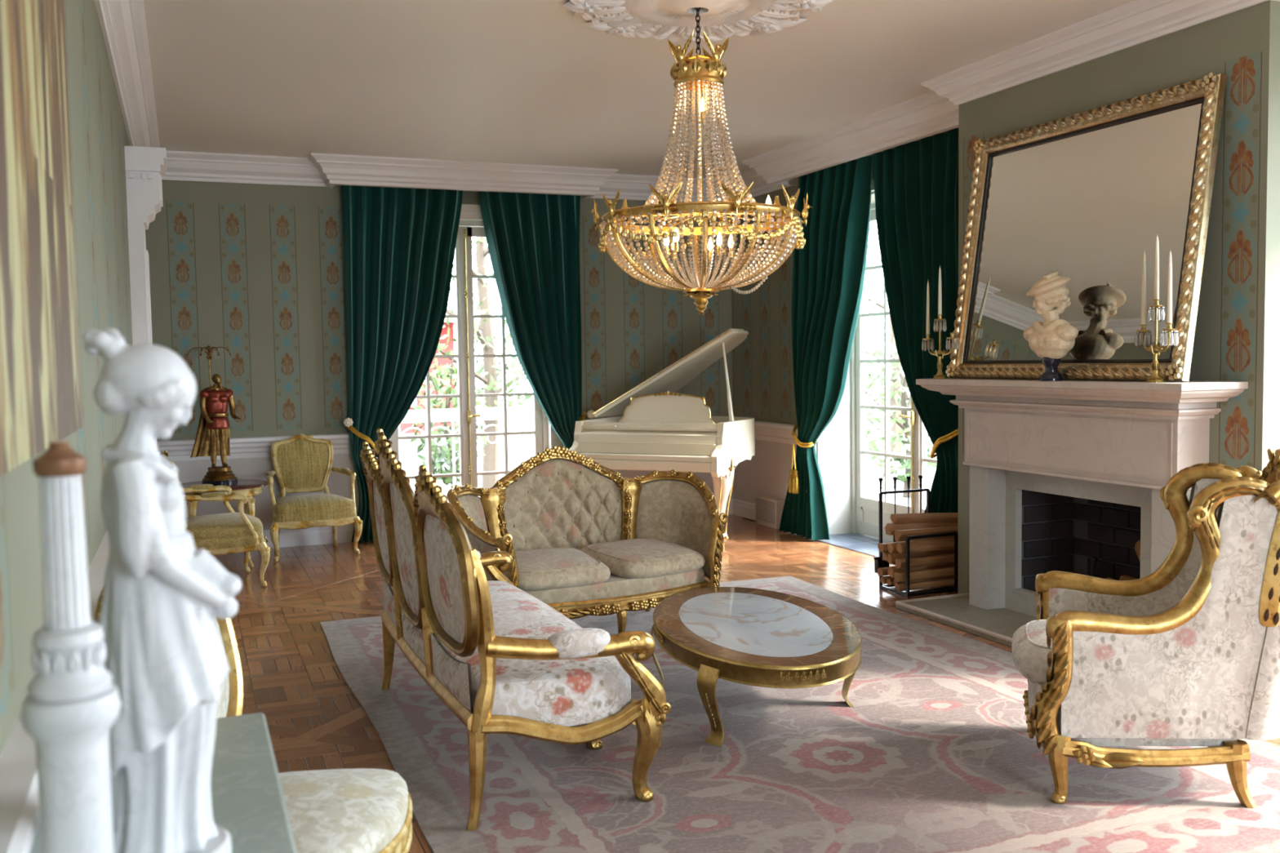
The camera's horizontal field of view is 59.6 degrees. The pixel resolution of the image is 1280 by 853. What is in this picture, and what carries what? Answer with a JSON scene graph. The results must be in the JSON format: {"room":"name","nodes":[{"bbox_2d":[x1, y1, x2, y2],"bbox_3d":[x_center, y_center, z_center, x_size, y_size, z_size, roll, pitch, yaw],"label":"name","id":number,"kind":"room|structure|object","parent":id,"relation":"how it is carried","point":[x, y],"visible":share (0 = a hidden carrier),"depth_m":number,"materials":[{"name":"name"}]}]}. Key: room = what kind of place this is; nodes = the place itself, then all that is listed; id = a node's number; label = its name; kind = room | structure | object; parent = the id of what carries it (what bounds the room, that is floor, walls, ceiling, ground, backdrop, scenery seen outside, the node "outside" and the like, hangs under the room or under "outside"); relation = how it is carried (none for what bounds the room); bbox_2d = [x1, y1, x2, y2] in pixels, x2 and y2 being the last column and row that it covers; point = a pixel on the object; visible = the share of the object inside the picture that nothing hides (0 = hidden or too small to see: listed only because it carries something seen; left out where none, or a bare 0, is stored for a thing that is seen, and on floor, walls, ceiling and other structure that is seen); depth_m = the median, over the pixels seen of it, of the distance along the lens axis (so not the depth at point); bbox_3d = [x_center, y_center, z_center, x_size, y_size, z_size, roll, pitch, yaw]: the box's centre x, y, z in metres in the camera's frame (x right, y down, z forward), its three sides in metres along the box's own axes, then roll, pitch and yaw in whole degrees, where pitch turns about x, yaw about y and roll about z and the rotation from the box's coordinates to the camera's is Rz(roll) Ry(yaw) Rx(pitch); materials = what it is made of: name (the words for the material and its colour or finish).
{"room":"historic interior","nodes":[
{"label":"historic interior","id":0,"kind":"room"},
{"bbox_2d":[0,0,133,754],"bbox_3d":[-1.581,-0.183,2.924,0.160,3.265,12.620,-2,4,-22],"label":"wall","id":1,"kind":"structure","parent":0,"point":[99,137],"depth_m":3.54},
{"bbox_2d":[0,0,83,476],"bbox_3d":[-1.149,-0.682,2.074,0.032,1.450,1.570,-2,4,-22],"label":"abstract painting","id":2,"kind":"object","parent":1,"relation":"attached to","point":[41,404],"visible":1,"depth_m":2.06,"materials":[{"name":"paint"}]},
{"bbox_2d":[0,440,159,852],"bbox_3d":[-1.481,0.510,3.057,0.075,0.173,12.520,-2,4,-22],"label":"wainscoting","id":3,"kind":"structure","parent":1,"relation":"attached to","point":[20,819],"depth_m":1.58,"materials":[{"name":"white paint"}]},
{"bbox_2d":[124,146,167,444],"bbox_3d":[-2.982,-0.266,6.885,0.225,2.800,0.430,-2,4,-22],"label":"pilaster","id":4,"kind":"object","parent":1,"relation":"attached to","point":[144,166],"depth_m":6.63,"materials":[{"name":"white paint"}]},
{"bbox_2d":[94,0,326,186],"bbox_3d":[-0.887,-1.744,3.178,1.430,0.200,12.520,-2,4,-22],"label":"crown molding","id":5,"kind":"structure","parent":1,"relation":"attached to","point":[122,23],"depth_m":7.18,"materials":[{"name":"white paint"}]},
{"bbox_2d":[145,179,733,548],"bbox_3d":[-1.450,-0.602,9.897,5.550,3.265,0.220,-2,4,-22],"label":"wall","id":6,"kind":"structure","parent":0,"point":[255,272],"depth_m":9.19,"materials":[{"name":"paper"}]},
{"bbox_2d":[157,433,351,461],"bbox_3d":[-3.037,0.170,9.132,1.780,0.173,0.075,-2,4,-22],"label":"trim","id":7,"kind":"structure","parent":6,"relation":"attached to","point":[254,446],"depth_m":9.06,"materials":[{"name":"white paint"}]},
{"bbox_2d":[172,453,359,530],"bbox_3d":[-3.042,0.599,9.187,1.780,0.800,0.012,-2,4,-22],"label":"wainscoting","id":8,"kind":"structure","parent":6,"relation":"attached to","point":[338,483],"depth_m":9.14,"materials":[{"name":"grey paint"}]},
{"bbox_2d":[262,524,371,548],"bbox_3d":[-3.033,0.924,9.198,1.780,0.150,0.030,-2,4,-22],"label":"baseboard","id":9,"kind":"structure","parent":6,"relation":"attached to","point":[314,535],"depth_m":9.31,"materials":[{"name":"white paint"}]},
{"bbox_2d":[342,417,353,426],"bbox_3d":[-2.433,-0.037,9.288,0.080,0.080,0.200,-2,4,-22],"label":"tieback","id":10,"kind":"object","parent":6,"relation":"attached to","point":[347,422],"visible":1,"depth_m":9.20,"materials":[{"name":"gold metal"}]},
{"bbox_2d":[341,185,462,542],"bbox_3d":[-1.960,-0.531,9.421,1.052,2.975,0.232,-2,4,-24],"label":"velvet curtain","id":11,"kind":"object","parent":6,"relation":"hanging from","point":[399,243],"visible":0.84,"depth_m":9.36,"materials":[{"name":"green fabric"}]},
{"bbox_2d":[307,152,617,199],"bbox_3d":[-1.463,-2.107,9.478,2.590,0.210,0.395,-2,4,-22],"label":"trim","id":12,"kind":"structure","parent":6,"relation":"attached to","point":[334,169],"depth_m":9.34,"materials":[{"name":"white paint"}]},
{"bbox_2d":[388,220,548,487],"bbox_3d":[-1.522,-0.435,9.839,1.460,2.740,0.188,-2,4,-22],"label":"window","id":13,"kind":"structure","parent":6,"relation":"in","point":[464,276],"depth_m":9.83,"materials":[{"name":"white paint"}]},
{"bbox_2d":[459,204,562,449],"bbox_3d":[-1.494,-0.491,9.765,1.720,2.860,0.100,-2,4,-22],"label":"trim","id":14,"kind":"structure","parent":6,"relation":"attached to","point":[468,211],"depth_m":9.69,"materials":[{"name":"white paint"}]},
{"bbox_2d":[479,191,586,450],"bbox_3d":[-0.865,-0.573,9.842,1.028,2.975,0.231,-2,4,-25],"label":"velvet curtain","id":15,"kind":"object","parent":6,"relation":"hanging from","point":[533,239],"visible":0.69,"depth_m":9.86,"materials":[{"name":"green fabric"}]},
{"bbox_2d":[582,409,594,418],"bbox_3d":[-0.465,-0.115,10.086,0.080,0.080,0.200,-2,4,-22],"label":"tieback","id":16,"kind":"object","parent":6,"relation":"attached to","point":[590,415],"visible":0.93,"depth_m":10.01,"materials":[{"name":"gold metal"}]},
{"bbox_2d":[586,409,594,418],"bbox_3d":[-0.436,-0.111,10.014,0.080,0.080,0.045,-2,4,-22],"label":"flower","id":17,"kind":"object","parent":16,"relation":"on","point":[590,415],"depth_m":10.00,"materials":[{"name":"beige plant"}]},
{"bbox_2d":[562,439,796,503],"bbox_3d":[0.357,0.512,9.784,1.770,0.800,1.460,-2,4,-22],"label":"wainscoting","id":18,"kind":"structure","parent":6,"relation":"attached to","point":[767,473],"depth_m":10.24,"materials":[{"name":"grey paint"}]},
{"bbox_2d":[562,421,797,444],"bbox_3d":[0.350,0.081,9.759,1.770,0.173,1.460,-2,4,-22],"label":"trim","id":19,"kind":"structure","parent":6,"relation":"attached to","point":[764,431],"depth_m":9.91,"materials":[{"name":"white paint"}]},
{"bbox_2d":[588,168,792,202],"bbox_3d":[0.427,-2.159,9.778,1.450,0.200,1.260,-2,4,-22],"label":"crown molding","id":20,"kind":"structure","parent":6,"relation":"attached to","point":[633,187],"depth_m":10.14,"materials":[{"name":"white paint"}]},
{"bbox_2d":[724,498,756,520],"bbox_3d":[0.362,0.836,9.804,1.770,0.150,1.460,-2,4,-22],"label":"baseboard","id":21,"kind":"structure","parent":6,"relation":"attached to","point":[736,507],"depth_m":10.59,"materials":[{"name":"white paint"}]},
{"bbox_2d":[143,0,1135,179],"bbox_3d":[0.907,-1.978,3.950,5.550,0.120,12.820,-2,4,-22],"label":"ceiling","id":22,"kind":"structure","parent":0,"point":[514,82],"depth_m":6.47,"materials":[{"name":"paint"}]},
{"bbox_2d":[562,0,833,42],"bbox_3d":[0.268,-1.956,5.194,1.240,0.055,1.240,-1,3,-10],"label":"ceiling medallion","id":23,"kind":"object","parent":22,"relation":"attached to","point":[658,19],"depth_m":5.35,"materials":[{"name":"white paint"}]},
{"bbox_2d":[589,7,813,315],"bbox_3d":[0.279,-1.254,5.236,1.051,1.460,1.000,2,4,38],"label":"crystal chandelier","id":24,"kind":"object","parent":23,"relation":"hanging from","point":[691,74],"visible":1,"depth_m":5.11,"materials":[{"name":"gold"}]},
{"bbox_2d":[610,199,628,219],"bbox_3d":[-0.095,-0.972,5.007,0.098,0.095,0.035,-2,4,-25],"label":"socket","id":25,"kind":"object","parent":24,"relation":"attached to","point":[615,214],"depth_m":4.99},
{"bbox_2d":[773,195,792,216],"bbox_3d":[0.633,-0.980,4.968,0.035,0.095,0.098,-4,5,-43],"label":"socket","id":26,"kind":"object","parent":24,"relation":"attached to","point":[780,211],"depth_m":4.94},
{"bbox_2d":[211,514,1279,852],"bbox_3d":[1.017,1.296,4.197,5.700,0.122,12.870,-2,4,-22],"label":"floor","id":27,"kind":"structure","parent":0,"point":[291,676],"depth_m":6.76,"materials":[{"name":"brown"}]},
{"bbox_2d":[30,712,296,852],"bbox_3d":[-0.639,1.023,1.484,0.395,0.800,1.585,-2,4,-22],"label":"console","id":28,"kind":"object","parent":27,"relation":"on","point":[248,802],"visible":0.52,"depth_m":1.85,"materials":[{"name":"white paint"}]},
{"bbox_2d":[20,441,120,852],"bbox_3d":[-0.680,0.324,1.335,0.108,0.614,0.108,-2,4,-22],"label":"decorative column","id":29,"kind":"structure","parent":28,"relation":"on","point":[70,708],"depth_m":1.31,"materials":[{"name":"white stone"}]},
{"bbox_2d":[95,614,100,624],"bbox_3d":[-0.747,0.429,1.697,0.155,0.364,0.090,-2,4,-22],"label":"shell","id":30,"kind":"object","parent":28,"relation":"on","point":[98,620],"visible":0.02,"depth_m":1.68,"materials":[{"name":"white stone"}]},
{"bbox_2d":[82,328,241,852],"bbox_3d":[-0.672,0.243,1.534,0.184,0.753,0.184,1,4,23],"label":"statuette","id":31,"kind":"object","parent":28,"relation":"on","point":[166,660],"visible":0.93,"depth_m":1.50,"materials":[{"name":"white stone"}]},
{"bbox_2d":[160,450,270,586],"bbox_3d":[-2.911,0.620,7.674,0.679,0.948,0.701,-3,4,-34],"label":"armchair","id":32,"kind":"object","parent":27,"relation":"on","point":[232,532],"visible":0.67,"depth_m":7.49,"materials":[{"name":"beige paint"}]},
{"bbox_2d":[185,512,262,538],"bbox_3d":[-2.904,0.667,7.706,0.552,0.114,0.622,-3,4,-29],"label":"seat cushion","id":33,"kind":"object","parent":32,"relation":"on","point":[228,525],"depth_m":7.50,"materials":[{"name":"yellow fabric"}]},
{"bbox_2d":[179,479,268,567],"bbox_3d":[-3.148,0.739,8.411,0.690,0.617,0.690,-2,4,-22],"label":"round side table","id":34,"kind":"object","parent":27,"relation":"on","point":[250,488],"visible":0.48,"depth_m":8.27,"materials":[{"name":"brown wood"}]},
{"bbox_2d":[186,345,240,485],"bbox_3d":[-3.209,-0.089,8.388,0.339,1.040,0.342,-3,4,-34],"label":"figurine","id":35,"kind":"object","parent":34,"relation":"on","point":[212,438],"visible":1,"depth_m":8.33,"materials":[{"name":"red"}]},
{"bbox_2d":[93,586,412,852],"bbox_3d":[-0.859,0.799,2.628,0.624,1.126,0.610,-1,3,4],"label":"chair","id":36,"kind":"object","parent":27,"relation":"on","point":[358,810],"visible":0.27,"depth_m":2.62,"materials":[{"name":"fabric"}]},
{"bbox_2d":[266,433,362,561],"bbox_3d":[-2.600,0.542,8.887,0.701,0.948,0.679,-2,4,-21],"label":"armchair","id":37,"kind":"object","parent":27,"relation":"on","point":[302,463],"visible":1,"depth_m":8.93,"materials":[{"name":"fabric"}]},
{"bbox_2d":[273,493,355,514],"bbox_3d":[-2.611,0.593,8.863,0.622,0.114,0.552,-3,4,-26],"label":"seat cushion","id":38,"kind":"object","parent":37,"relation":"on","point":[318,503],"depth_m":8.67,"materials":[{"name":"yellow fabric"}]},
{"bbox_2d":[568,328,755,546],"bbox_3d":[0.299,0.061,9.463,1.360,1.740,1.394,1,4,26],"label":"grand piano","id":39,"kind":"object","parent":27,"relation":"on","point":[660,428],"visible":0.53,"depth_m":9.00,"materials":[{"name":"beige paint"}]},
{"bbox_2d":[582,425,717,431],"bbox_3d":[0.108,0.008,9.066,1.220,0.030,0.210,1,4,26],"label":"lid","id":40,"kind":"object","parent":39,"relation":"attached to","point":[584,428],"depth_m":8.99,"materials":[{"name":"beige paint"}]},
{"bbox_2d":[755,495,785,528],"bbox_3d":[1.165,0.764,9.976,0.117,0.250,0.380,-2,4,-22],"label":"floor vent","id":41,"kind":"object","parent":27,"relation":"in","point":[769,509],"visible":0.93,"depth_m":9.90,"materials":[{"name":"beige metal"}]},
{"bbox_2d":[320,576,1279,852],"bbox_3d":[0.407,1.190,4.998,3.124,0.012,4.440,-2,4,-22],"label":"floral rug","id":42,"kind":"object","parent":27,"relation":"on","point":[934,752],"visible":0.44,"depth_m":3.98,"materials":[{"name":"fabric"}]},
{"bbox_2d":[360,428,671,831],"bbox_3d":[-0.616,0.621,4.410,0.816,1.260,1.881,-2,4,-22],"label":"settee","id":43,"kind":"object","parent":42,"relation":"on","point":[502,660],"visible":1,"depth_m":3.71,"materials":[{"name":"fabric"}]},
{"bbox_2d":[446,445,728,633],"bbox_3d":[-0.284,0.635,6.135,1.552,1.018,0.873,-3,4,-29],"label":"loveseat","id":44,"kind":"object","parent":42,"relation":"on","point":[582,538],"visible":0.85,"depth_m":6.25,"materials":[{"name":"fabric"}]},
{"bbox_2d":[500,548,610,591],"bbox_3d":[-0.489,0.755,5.932,0.576,0.151,0.589,-2,4,-21],"label":"seat cushion","id":45,"kind":"object","parent":44,"relation":"on","point":[541,569],"depth_m":5.74,"materials":[{"name":"fabric"}]},
{"bbox_2d":[581,538,705,578],"bbox_3d":[0.005,0.731,6.207,0.576,0.151,0.589,-3,4,-37],"label":"seat cushion","id":46,"kind":"object","parent":44,"relation":"on","point":[626,558],"depth_m":6.04,"materials":[{"name":"fabric"}]},
{"bbox_2d":[649,586,862,746],"bbox_3d":[0.494,1.022,4.849,0.890,0.366,1.480,-1,3,-9],"label":"oval coffee table","id":47,"kind":"object","parent":42,"relation":"on","point":[746,636],"visible":0.97,"depth_m":4.54,"materials":[{"name":"gold stone"}]},
{"bbox_2d":[1011,448,1279,808],"bbox_3d":[1.839,0.658,3.929,1.008,1.181,0.847,0,4,17],"label":"armchair","id":48,"kind":"object","parent":42,"relation":"on","point":[1186,652],"visible":1,"depth_m":3.65,"materials":[{"name":"beige"}]},
{"bbox_2d":[1011,620,1053,684],"bbox_3d":[1.655,0.818,3.995,0.620,0.196,0.544,0,4,17],"label":"seat cushion","id":49,"kind":"object","parent":48,"relation":"on","point":[1030,650],"depth_m":3.90,"materials":[{"name":"fabric"}]},
{"bbox_2d":[873,488,958,597],"bbox_3d":[1.761,0.735,7.141,0.429,0.628,0.308,-2,4,-22],"label":"rack","id":50,"kind":"object","parent":27,"relation":"on","point":[949,588],"visible":0.78,"depth_m":7.08,"materials":[{"name":"black metal"}]},
{"bbox_2d":[874,477,889,573],"bbox_3d":[1.563,0.638,7.235,0.090,0.615,0.046,-2,4,-22],"label":"shovel","id":51,"kind":"object","parent":50,"relation":"hanging from","point":[885,563],"visible":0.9,"depth_m":7.23,"materials":[{"name":"black metal"}]},
{"bbox_2d":[880,575,892,584],"bbox_3d":[1.791,0.974,7.263,0.527,0.050,0.047,-2,4,-23],"label":"log","id":52,"kind":"object","parent":50,"relation":"in","point":[883,579],"visible":0.16,"depth_m":7.16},
{"bbox_2d":[877,566,889,576],"bbox_3d":[1.781,0.927,7.261,0.527,0.058,0.068,-2,4,-21],"label":"log","id":53,"kind":"object","parent":52,"relation":"on","point":[882,571],"visible":0.15,"depth_m":7.15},
{"bbox_2d":[882,551,889,560],"bbox_3d":[1.806,0.821,7.244,0.527,0.057,0.066,-2,4,-23],"label":"log","id":54,"kind":"object","parent":53,"relation":"on","point":[885,555],"visible":0.1,"depth_m":7.15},
{"bbox_2d":[877,540,915,552],"bbox_3d":[1.784,0.767,7.255,0.526,0.055,0.068,-3,4,-21],"label":"log","id":55,"kind":"object","parent":54,"relation":"on","point":[882,547],"visible":0.3,"depth_m":7.15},
{"bbox_2d":[884,522,958,535],"bbox_3d":[1.827,0.647,7.220,0.527,0.073,0.077,-2,4,-21],"label":"log","id":56,"kind":"object","parent":55,"relation":"on","point":[890,528],"visible":0.4,"depth_m":7.17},
{"bbox_2d":[886,577,894,585],"bbox_3d":[1.825,0.977,7.208,0.526,0.042,0.048,-3,4,-22],"label":"log","id":57,"kind":"object","parent":50,"relation":"in","point":[889,581],"visible":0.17,"depth_m":7.11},
{"bbox_2d":[892,476,897,564],"bbox_3d":[1.662,0.614,7.281,0.044,0.575,0.042,-2,4,-22],"label":"brush","id":58,"kind":"object","parent":50,"relation":"hanging from","point":[895,478],"visible":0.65,"depth_m":7.27,"materials":[{"name":"black metal"}]},
{"bbox_2d":[906,475,911,513],"bbox_3d":[1.759,0.631,7.322,0.030,0.616,0.030,-4,5,-44],"label":"poker","id":59,"kind":"object","parent":50,"relation":"hanging from","point":[908,477],"visible":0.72,"depth_m":7.30,"materials":[{"name":"black metal"}]},
{"bbox_2d":[918,475,923,513],"bbox_3d":[1.847,0.617,7.357,0.032,0.595,0.032,0,4,14],"label":"tongs","id":60,"kind":"object","parent":50,"relation":"hanging from","point":[920,477],"visible":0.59,"depth_m":7.34,"materials":[{"name":"black metal"}]},
{"bbox_2d":[893,576,954,586],"bbox_3d":[1.859,0.976,7.156,0.524,0.046,0.050,-2,4,-20],"label":"log","id":61,"kind":"object","parent":50,"relation":"in","point":[895,581],"visible":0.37,"depth_m":7.12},
{"bbox_2d":[887,563,954,577],"bbox_3d":[1.819,0.908,7.169,0.526,0.070,0.062,-2,4,-24],"label":"log","id":62,"kind":"object","parent":61,"relation":"on","point":[891,569],"visible":0.37,"depth_m":7.11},
{"bbox_2d":[886,548,954,564],"bbox_3d":[1.818,0.826,7.165,0.525,0.068,0.060,-2,4,-22],"label":"log","id":63,"kind":"object","parent":62,"relation":"on","point":[891,557],"visible":0.37,"depth_m":7.12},
{"bbox_2d":[887,537,954,553],"bbox_3d":[1.830,0.769,7.182,0.526,0.071,0.063,-2,4,-21],"label":"log","id":64,"kind":"object","parent":63,"relation":"on","point":[891,547],"visible":0.18,"depth_m":7.10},
{"bbox_2d":[895,577,954,591],"bbox_3d":[1.859,1.003,7.107,0.527,0.045,0.050,-2,4,-20],"label":"log","id":65,"kind":"object","parent":50,"relation":"in","point":[947,582],"visible":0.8,"depth_m":7.07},
{"bbox_2d":[893,566,954,582],"bbox_3d":[1.847,0.936,7.111,0.525,0.059,0.067,-2,4,-22],"label":"log","id":66,"kind":"object","parent":65,"relation":"on","point":[915,575],"visible":0.82,"depth_m":7.07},
{"bbox_2d":[895,553,954,568],"bbox_3d":[1.854,0.850,7.082,0.526,0.060,0.064,-2,4,-23],"label":"log","id":67,"kind":"object","parent":66,"relation":"on","point":[947,558],"visible":0.79,"depth_m":7.05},
{"bbox_2d":[896,538,954,553],"bbox_3d":[1.864,0.751,7.090,0.526,0.067,0.064,-2,4,-21],"label":"log","id":68,"kind":"object","parent":67,"relation":"on","point":[948,544],"visible":0.76,"depth_m":7.05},
{"bbox_2d":[894,525,958,542],"bbox_3d":[1.857,0.682,7.096,0.526,0.075,0.073,-2,4,-21],"label":"log","id":69,"kind":"object","parent":68,"relation":"on","point":[900,535],"visible":0.73,"depth_m":7.05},
{"bbox_2d":[889,512,958,524],"bbox_3d":[1.834,0.588,7.127,0.528,0.090,0.076,-2,4,-22],"label":"log","id":70,"kind":"object","parent":69,"relation":"on","point":[929,517],"visible":0.9,"depth_m":7.09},
{"bbox_2d":[895,377,1248,647],"bbox_3d":[2.332,0.434,5.879,0.966,1.362,1.999,-2,4,-22],"label":"fireplace surround","id":71,"kind":"object","parent":27,"relation":"on","point":[1064,473],"depth_m":6.09,"materials":[{"name":"stone"}]},
{"bbox_2d":[921,314,959,378],"bbox_3d":[1.747,-0.465,6.510,0.078,0.375,0.375,-2,3,-12],"label":"candelabrum","id":72,"kind":"object","parent":71,"relation":"on","point":[940,375],"visible":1,"depth_m":6.50,"materials":[{"name":"gold metal"}]},
{"bbox_2d":[926,280,929,333],"bbox_3d":[1.711,-0.707,6.641,0.022,0.333,0.021,-2,4,-22],"label":"taper candle","id":73,"kind":"object","parent":72,"relation":"on","point":[927,286],"visible":1,"depth_m":6.63,"materials":[{"name":"beige wax"}]},
{"bbox_2d":[937,265,942,314],"bbox_3d":[1.742,-0.789,6.489,0.022,0.293,0.021,-2,4,-22],"label":"taper candle","id":74,"kind":"object","parent":72,"relation":"on","point":[940,289],"visible":1,"depth_m":6.48,"materials":[{"name":"beige wax"}]},
{"bbox_2d":[1022,271,1078,381],"bbox_3d":[2.073,-0.505,5.639,0.185,0.548,0.355,-2,4,-22],"label":"bust","id":75,"kind":"object","parent":71,"relation":"on","point":[1051,340],"visible":1,"depth_m":5.59,"materials":[{"name":"beige stone"}]},
{"bbox_2d":[915,377,1248,419],"bbox_3d":[2.175,-0.156,5.808,0.398,0.172,1.906,-2,4,-22],"label":"mantel shelf","id":76,"kind":"object","parent":71,"relation":"attached to","point":[1080,399],"depth_m":5.48,"materials":[{"name":"stone"}]},
{"bbox_2d":[945,71,1226,381],"bbox_3d":[2.202,-0.937,5.766,0.283,1.386,1.660,-2,4,-22],"label":"gilt mirror","id":77,"kind":"object","parent":71,"relation":"on","point":[1082,197],"visible":0.95,"depth_m":5.62,"materials":[{"name":"gold mirror"}]},
{"bbox_2d":[966,102,1201,359],"bbox_3d":[2.229,-0.931,5.778,0.175,1.172,1.450,-2,4,-22],"label":"mirror glass","id":78,"kind":"object","parent":77,"relation":"attached to","point":[1085,204],"depth_m":5.66,"materials":[{"name":"white"}]},
{"bbox_2d":[1119,575,1137,580],"bbox_3d":[2.686,0.860,5.939,0.067,0.065,0.424,-1,3,-7],"label":"log","id":79,"kind":"object","parent":71,"relation":"on","point":[1122,577],"visible":0.09,"depth_m":6.10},
{"bbox_2d":[1134,298,1178,382],"bbox_3d":[2.336,-0.388,5.061,0.077,0.375,0.296,-1,3,-4],"label":"candelabrum","id":80,"kind":"object","parent":71,"relation":"on","point":[1143,339],"visible":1,"depth_m":5.05,"materials":[{"name":"gold metal"}]},
{"bbox_2d":[1141,251,1146,324],"bbox_3d":[2.325,-0.638,5.156,0.022,0.353,0.021,-2,4,-22],"label":"taper candle","id":81,"kind":"object","parent":80,"relation":"on","point":[1144,268],"visible":1,"depth_m":5.15,"materials":[{"name":"beige wax"}]},
{"bbox_2d":[1154,234,1159,299],"bbox_3d":[2.331,-0.716,5.042,0.022,0.303,0.021,-2,4,-22],"label":"taper candle","id":82,"kind":"object","parent":80,"relation":"on","point":[1157,247],"visible":1,"depth_m":5.04,"materials":[{"name":"beige wax"}]},
{"bbox_2d":[1166,248,1172,323],"bbox_3d":[2.341,-0.615,4.938,0.022,0.333,0.021,-2,4,-22],"label":"taper candle","id":83,"kind":"object","parent":80,"relation":"on","point":[1169,315],"visible":1,"depth_m":4.93,"materials":[{"name":"beige wax"}]},
{"bbox_3d":[2.571,0.868,5.869,0.076,0.064,0.388,39,-4,-13],"label":"log","id":84,"kind":"object","parent":71,"relation":"on","visible":0},
{"bbox_2d":[1134,540,1140,562],"bbox_3d":[2.652,0.727,5.800,0.074,0.233,0.338,0,3,8],"label":"log","id":85,"kind":"object","parent":84,"relation":"on","point":[1137,547],"visible":0.13,"depth_m":5.92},
{"bbox_2d":[730,127,958,521],"bbox_3d":[3.457,-0.382,4.967,0.420,3.265,12.620,-2,4,-22],"label":"wall","id":86,"kind":"structure","parent":0,"point":[763,384],"depth_m":10.08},
{"bbox_2d":[779,155,872,540],"bbox_3d":[1.449,-0.556,8.931,0.262,2.970,1.283,-2,4,-22],"label":"velvet curtain","id":87,"kind":"object","parent":86,"relation":"hanging from","point":[828,273],"visible":0.98,"depth_m":8.87,"materials":[{"name":"green fabric"}]},
{"bbox_2d":[814,178,875,534],"bbox_3d":[1.924,-0.449,8.528,0.420,2.820,1.970,-2,4,-22],"label":"trim","id":88,"kind":"structure","parent":86,"relation":"attached to","point":[833,446],"depth_m":9.40,"materials":[{"name":"white paint"}]},
{"bbox_2d":[742,91,958,185],"bbox_3d":[1.620,-2.078,8.206,0.425,0.210,2.945,-2,4,-22],"label":"trim","id":89,"kind":"structure","parent":86,"relation":"attached to","point":[928,114],"depth_m":8.00,"materials":[{"name":"white paint"}]},
{"bbox_2d":[817,533,892,556],"bbox_3d":[1.989,0.959,8.633,0.615,0.016,1.735,-2,4,-22],"label":"threshold","id":90,"kind":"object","parent":86,"relation":"attached to","point":[857,542],"depth_m":9.00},
{"bbox_2d":[850,203,937,542],"bbox_3d":[2.125,-0.417,8.612,0.188,2.740,1.770,-2,4,-22],"label":"window","id":91,"kind":"structure","parent":86,"relation":"in","point":[864,510],"depth_m":9.18,"materials":[{"name":"white paint"}]},
{"bbox_2d":[873,128,958,513],"bbox_3d":[1.922,-0.494,7.773,0.231,2.970,1.040,-2,4,-24],"label":"velvet curtain","id":92,"kind":"object","parent":86,"relation":"hanging from","point":[916,183],"visible":0.72,"depth_m":7.62,"materials":[{"name":"green fabric"}]},
{"bbox_2d":[957,0,1279,593],"bbox_3d":[2.575,-0.479,5.975,0.490,3.165,2.100,-2,4,-22],"label":"wall","id":93,"kind":"structure","parent":0,"point":[1237,335],"depth_m":5.07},
{"bbox_2d":[920,0,1279,106],"bbox_3d":[2.468,-1.977,5.852,0.630,0.156,2.419,-2,4,-22],"label":"crown molding","id":94,"kind":"structure","parent":93,"relation":"attached to","point":[1136,22],"depth_m":5.73,"materials":[{"name":"white paint"}]},
{"label":"outside","id":95,"kind":"structure","parent":0,"visible":0},
{"bbox_2d":[401,404,936,505],"bbox_3d":[4.419,0.933,10.500,44.000,0.150,44.000,-2,4,-22],"label":"ground","id":96,"kind":"structure","parent":95,"point":[517,452],"depth_m":16.69,"materials":[{"name":"plant"}]},
{"bbox_2d":[400,302,478,467],"bbox_3d":[-6.958,-0.741,16.694,8.500,2.800,3.400,-2,4,-22],"label":"house","id":97,"kind":"structure","parent":96,"relation":"on","point":[409,458],"depth_m":16.81,"materials":[{"name":"grey"}]},
{"bbox_2d":[408,360,488,488],"bbox_3d":[-1.995,0.086,11.728,0.848,1.601,0.807,-2,4,-22],"label":"shrub","id":98,"kind":"object","parent":96,"relation":"on","point":[445,452],"visible":0.4,"depth_m":11.65,"materials":[{"name":"green plant"}]},
{"bbox_2d":[398,406,533,487],"bbox_3d":[-1.745,0.335,10.929,4.549,1.020,0.100,-2,4,-22],"label":"rail","id":99,"kind":"object","parent":96,"relation":"on","point":[513,412],"visible":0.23,"depth_m":10.90,"materials":[{"name":"white metal"}]},
{"bbox_2d":[430,237,533,488],"bbox_3d":[-1.825,-1.542,13.146,2.341,4.678,2.368,-2,4,-22],"label":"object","id":100,"kind":"object","parent":96,"relation":"on","point":[486,337],"visible":0.17,"depth_m":13.13,"materials":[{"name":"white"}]},
{"bbox_2d":[453,238,529,386],"bbox_3d":[-1.697,-3.225,21.416,3.749,7.047,3.736,-2,4,-22],"label":"tree","id":101,"kind":"object","parent":96,"relation":"on","point":[491,308],"visible":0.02,"depth_m":21.44,"materials":[{"name":"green plant"}]},
{"bbox_2d":[864,221,893,382],"bbox_3d":[2.309,-1.573,14.467,2.192,4.455,2.160,-2,4,-22],"label":"tree","id":102,"kind":"object","parent":96,"relation":"on","point":[868,290],"visible":0.06,"depth_m":14.28,"materials":[{"name":"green plant"}]},
{"bbox_2d":[864,226,908,452],"bbox_3d":[4.042,-2.711,17.970,3.391,6.257,3.363,-2,4,-22],"label":"tree","id":103,"kind":"object","parent":96,"relation":"on","point":[895,427],"visible":0.04,"depth_m":17.99,"materials":[{"name":"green plant"}]},
{"bbox_2d":[864,338,937,497],"bbox_3d":[2.939,-0.099,12.216,1.316,1.767,1.310,1,4,29],"label":"shrub","id":104,"kind":"object","parent":96,"relation":"on","point":[906,429],"visible":0.41,"depth_m":12.20,"materials":[{"name":"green plant"}]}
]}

